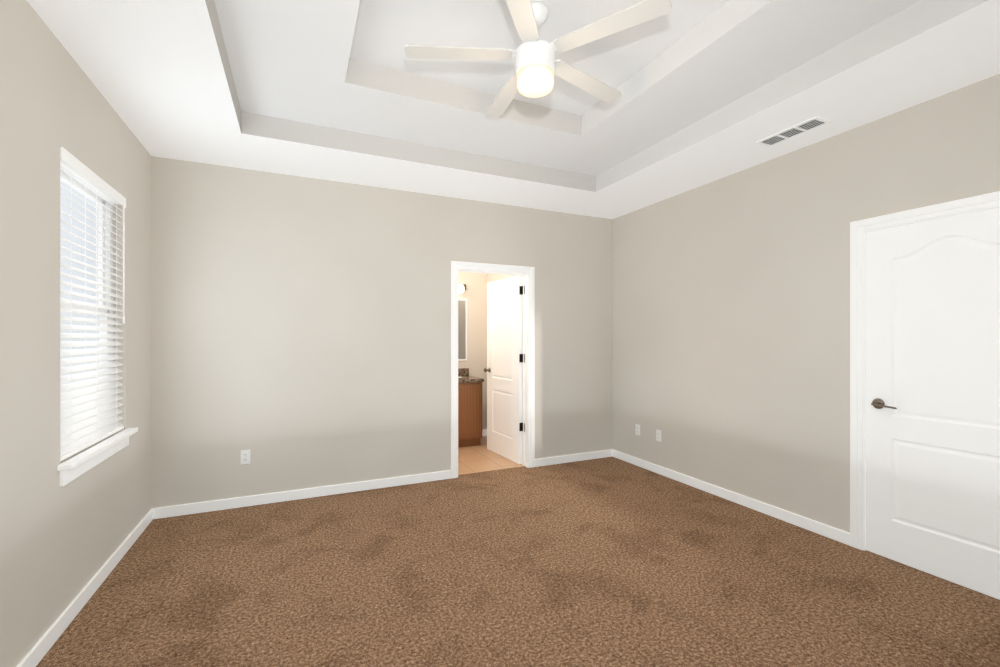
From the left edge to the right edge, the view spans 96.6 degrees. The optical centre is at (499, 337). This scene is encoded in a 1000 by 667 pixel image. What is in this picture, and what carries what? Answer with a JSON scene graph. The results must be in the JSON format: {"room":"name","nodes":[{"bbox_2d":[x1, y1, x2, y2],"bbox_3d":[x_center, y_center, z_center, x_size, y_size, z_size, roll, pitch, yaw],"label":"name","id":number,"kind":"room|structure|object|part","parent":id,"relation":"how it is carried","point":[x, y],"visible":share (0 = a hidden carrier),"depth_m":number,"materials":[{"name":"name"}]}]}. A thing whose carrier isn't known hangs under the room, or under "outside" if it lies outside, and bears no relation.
{"room":"empty bedroom","nodes":[
{"label":"empty bedroom","id":0,"kind":"room"},
{"bbox_2d":[0,0,150,666],"bbox_3d":[-1.784,-0.233,1.358,0.120,3.200,4.590,0,0,-24],"label":"wall","id":1,"kind":"structure","parent":0,"point":[59,545],"depth_m":1.97,"materials":[{"name":"paint"}]},
{"bbox_2d":[60,165,112,391],"bbox_3d":[-2.301,-0.155,2.424,0.053,1.475,0.860,0,0,-24],"label":"window","id":2,"kind":"structure","parent":1,"relation":"in","point":[66,175],"depth_m":2.74,"materials":[{"name":"white glass"}]},
{"bbox_2d":[60,147,125,460],"bbox_3d":[-2.240,-0.157,2.452,0.073,1.469,0.854,0,0,-24],"label":"window blinds","id":3,"kind":"object","parent":2,"relation":"attached to","point":[87,419],"visible":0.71,"depth_m":2.40,"materials":[{"name":"white plastic"}]},
{"bbox_2d":[17,508,156,666],"bbox_3d":[-1.721,1.326,1.386,0.018,0.082,4.350,0,0,-24],"label":"baseboard","id":4,"kind":"structure","parent":1,"relation":"attached to","point":[38,651],"depth_m":2.24,"materials":[{"name":"white wood"}]},
{"bbox_2d":[57,427,137,486],"bbox_3d":[-2.222,0.635,2.460,0.120,0.106,0.940,0,0,-24],"label":"window sill","id":5,"kind":"structure","parent":1,"relation":"attached to","point":[74,467],"depth_m":2.33,"materials":[{"name":"white wood"}]},
{"bbox_2d":[151,156,611,508],"bbox_3d":[-0.690,-0.233,4.312,4.320,3.200,0.120,0,0,-24],"label":"wall","id":6,"kind":"structure","parent":0,"point":[300,332],"depth_m":3.88,"materials":[{"name":"paint"}]},
{"bbox_2d":[241,450,249,464],"bbox_3d":[-2.065,0.967,3.615,0.070,0.115,0.008,0,0,-24],"label":"electrical outlet","id":7,"kind":"object","parent":6,"relation":"attached to","point":[245,456],"visible":1,"depth_m":3.61,"materials":[{"name":"white plastic"}]},
{"bbox_2d":[157,470,450,518],"bbox_3d":[-1.534,1.326,3.854,2.343,0.082,0.014,0,0,-24],"label":"baseboard","id":8,"kind":"structure","parent":6,"relation":"attached to","point":[215,505],"depth_m":3.76,"materials":[{"name":"white wood"}]},
{"bbox_2d":[451,261,534,478],"bbox_3d":[-0.085,0.308,4.588,0.924,2.117,0.156,0,0,-24],"label":"door frame","id":9,"kind":"structure","parent":6,"relation":"attached to","point":[526,273],"depth_m":4.69,"materials":[{"name":"white wood"}]},
{"bbox_2d":[484,276,524,463],"bbox_3d":[0.034,0.343,5.089,0.227,2.028,0.826,0,0,-28],"label":"door","id":10,"kind":"structure","parent":6,"relation":"in","point":[504,364],"depth_m":5.05,"materials":[{"name":"white wood"}]},
{"bbox_3d":[0.028,0.222,5.100,0.177,1.560,0.729,0,0,-24],"label":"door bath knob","id":11,"kind":"part","parent":10,"relation":"part of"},
{"bbox_3d":[0.247,0.222,4.777,0.013,1.564,0.072,0,0,-24],"label":"door bath jamb hinges","id":12,"kind":"part","parent":10,"relation":"part of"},
{"bbox_2d":[535,449,612,466],"bbox_3d":[0.815,1.326,4.924,1.013,0.082,0.014,0,0,-24],"label":"baseboard","id":13,"kind":"structure","parent":6,"relation":"attached to","point":[604,453],"depth_m":4.91,"materials":[{"name":"white wood"}]},
{"bbox_2d":[458,272,484,429],"bbox_3d":[-0.963,0.092,5.935,1.870,2.550,0.100,0,0,-24],"label":"wall","id":14,"kind":"structure","parent":0,"point":[474,293],"depth_m":6.16,"materials":[{"name":"beige paint"}]},
{"bbox_2d":[458,284,465,292],"bbox_3d":[-0.778,-0.663,5.866,0.750,0.140,0.178,0,0,-24],"label":"sconce","id":15,"kind":"object","parent":14,"relation":"attached to","point":[461,288],"visible":0.29,"depth_m":5.91,"materials":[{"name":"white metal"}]},
{"bbox_2d":[458,299,466,360],"bbox_3d":[-0.993,-0.113,5.857,1.190,0.840,0.016,0,0,-24],"label":"bathroom mirror","id":16,"kind":"object","parent":14,"relation":"attached to","point":[462,329],"visible":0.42,"depth_m":6.08,"materials":[{"name":"clear glass"}]},
{"bbox_2d":[458,436,522,474],"bbox_3d":[-0.644,1.395,5.234,1.870,0.064,1.640,0,0,-24],"label":"floor","id":17,"kind":"structure","parent":0,"point":[477,458],"depth_m":4.96,"materials":[{"name":"tile"}]},
{"bbox_2d":[458,368,483,446],"bbox_3d":[-0.947,0.887,5.567,1.387,0.951,0.557,0,0,-24],"label":"bathroom vanity","id":18,"kind":"object","parent":17,"relation":"on","point":[470,414],"depth_m":5.55,"materials":[{"name":"brown wood"}]},
{"bbox_3d":[-0.947,0.482,5.567,1.387,0.140,0.557,0,0,-24],"label":"bathroom vanity top","id":19,"kind":"part","parent":18,"relation":"part of","materials":[{"name":"brown stone"}]},
{"bbox_2d":[485,274,515,428],"bbox_3d":[0.158,0.092,5.572,0.130,2.550,1.470,0,0,-24],"label":"wall","id":20,"kind":"structure","parent":0,"point":[489,278],"depth_m":6.23,"materials":[{"name":"white paint"}]},
{"bbox_2d":[482,429,486,435],"bbox_3d":[-0.636,1.320,5.218,1.670,0.086,1.476,0,0,-24],"label":"baseboard","id":21,"kind":"structure","parent":20,"relation":"attached to","point":[484,432],"depth_m":6.21,"materials":[{"name":"white wood"}]},
{"bbox_2d":[27,0,999,218],"bbox_3d":[0.236,-1.628,2.278,4.560,0.510,4.590,0,0,-24],"label":"ceiling tray","id":22,"kind":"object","parent":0,"point":[347,91],"visible":0.88,"depth_m":2.65,"materials":[{"name":"paint"}]},
{"bbox_2d":[404,0,671,116],"bbox_3d":[0.175,-1.469,2.321,1.276,0.408,1.242,0,0,-24],"label":"ceiling fan","id":23,"kind":"object","parent":22,"relation":"hanging from","point":[538,66],"visible":1,"depth_m":2.21,"materials":[{"name":"white"}]},
{"bbox_2d":[756,117,830,146],"bbox_3d":[1.946,-1.369,2.975,0.160,0.008,0.400,0,0,-24],"label":"air vent register","id":24,"kind":"object","parent":22,"relation":"attached to","point":[811,124],"visible":1,"depth_m":2.96,"materials":[{"name":"white metal"}]},
{"bbox_2d":[36,457,999,666],"bbox_3d":[0.249,1.397,2.251,4.560,0.060,4.530,0,0,-24],"label":"floor","id":25,"kind":"structure","parent":0,"point":[608,562],"depth_m":2.42,"materials":[{"name":"brown carpet"}]},
{"bbox_2d":[612,74,999,532],"bbox_3d":[2.257,-0.233,3.199,0.120,3.200,4.590,0,0,-24],"label":"wall","id":26,"kind":"structure","parent":0,"point":[731,332],"depth_m":3.43,"materials":[{"name":"paint"}]},
{"bbox_2d":[635,424,639,435],"bbox_3d":[1.473,0.982,4.765,0.008,0.115,0.070,0,0,-24],"label":"electrical outlet","id":27,"kind":"object","parent":26,"relation":"attached to","point":[637,429],"visible":1,"depth_m":4.77,"materials":[{"name":"white plastic"}]},
{"bbox_2d":[656,429,661,441],"bbox_3d":[1.599,0.982,4.487,0.008,0.115,0.070,0,0,-24],"label":"electrical outlet","id":28,"kind":"object","parent":26,"relation":"attached to","point":[658,435],"visible":1,"depth_m":4.49,"materials":[{"name":"white plastic"}]},
{"bbox_2d":[613,450,849,545],"bbox_3d":[1.800,1.326,4.035,0.018,0.082,2.450,0,0,-24],"label":"baseboard","id":29,"kind":"structure","parent":26,"relation":"attached to","point":[825,530],"depth_m":3.59,"materials":[{"name":"white wood"}]},
{"bbox_2d":[850,191,999,550],"bbox_3d":[2.558,0.303,2.517,0.139,2.127,0.960,0,0,-24],"label":"door frame","id":30,"kind":"structure","parent":26,"relation":"attached to","point":[859,229],"depth_m":2.87,"materials":[{"name":"white wood"}]},
{"bbox_2d":[866,207,999,599],"bbox_3d":[2.501,0.341,2.491,0.100,2.040,0.800,0,0,-24],"label":"door","id":31,"kind":"structure","parent":26,"relation":"in","point":[933,378],"depth_m":2.55,"materials":[{"name":"white wood"}]},
{"bbox_3d":[2.365,0.412,2.747,0.065,0.066,0.148,0,0,-24],"label":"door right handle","id":32,"kind":"part","parent":31,"relation":"part of","materials":[{"name":"metal"}]}
]}

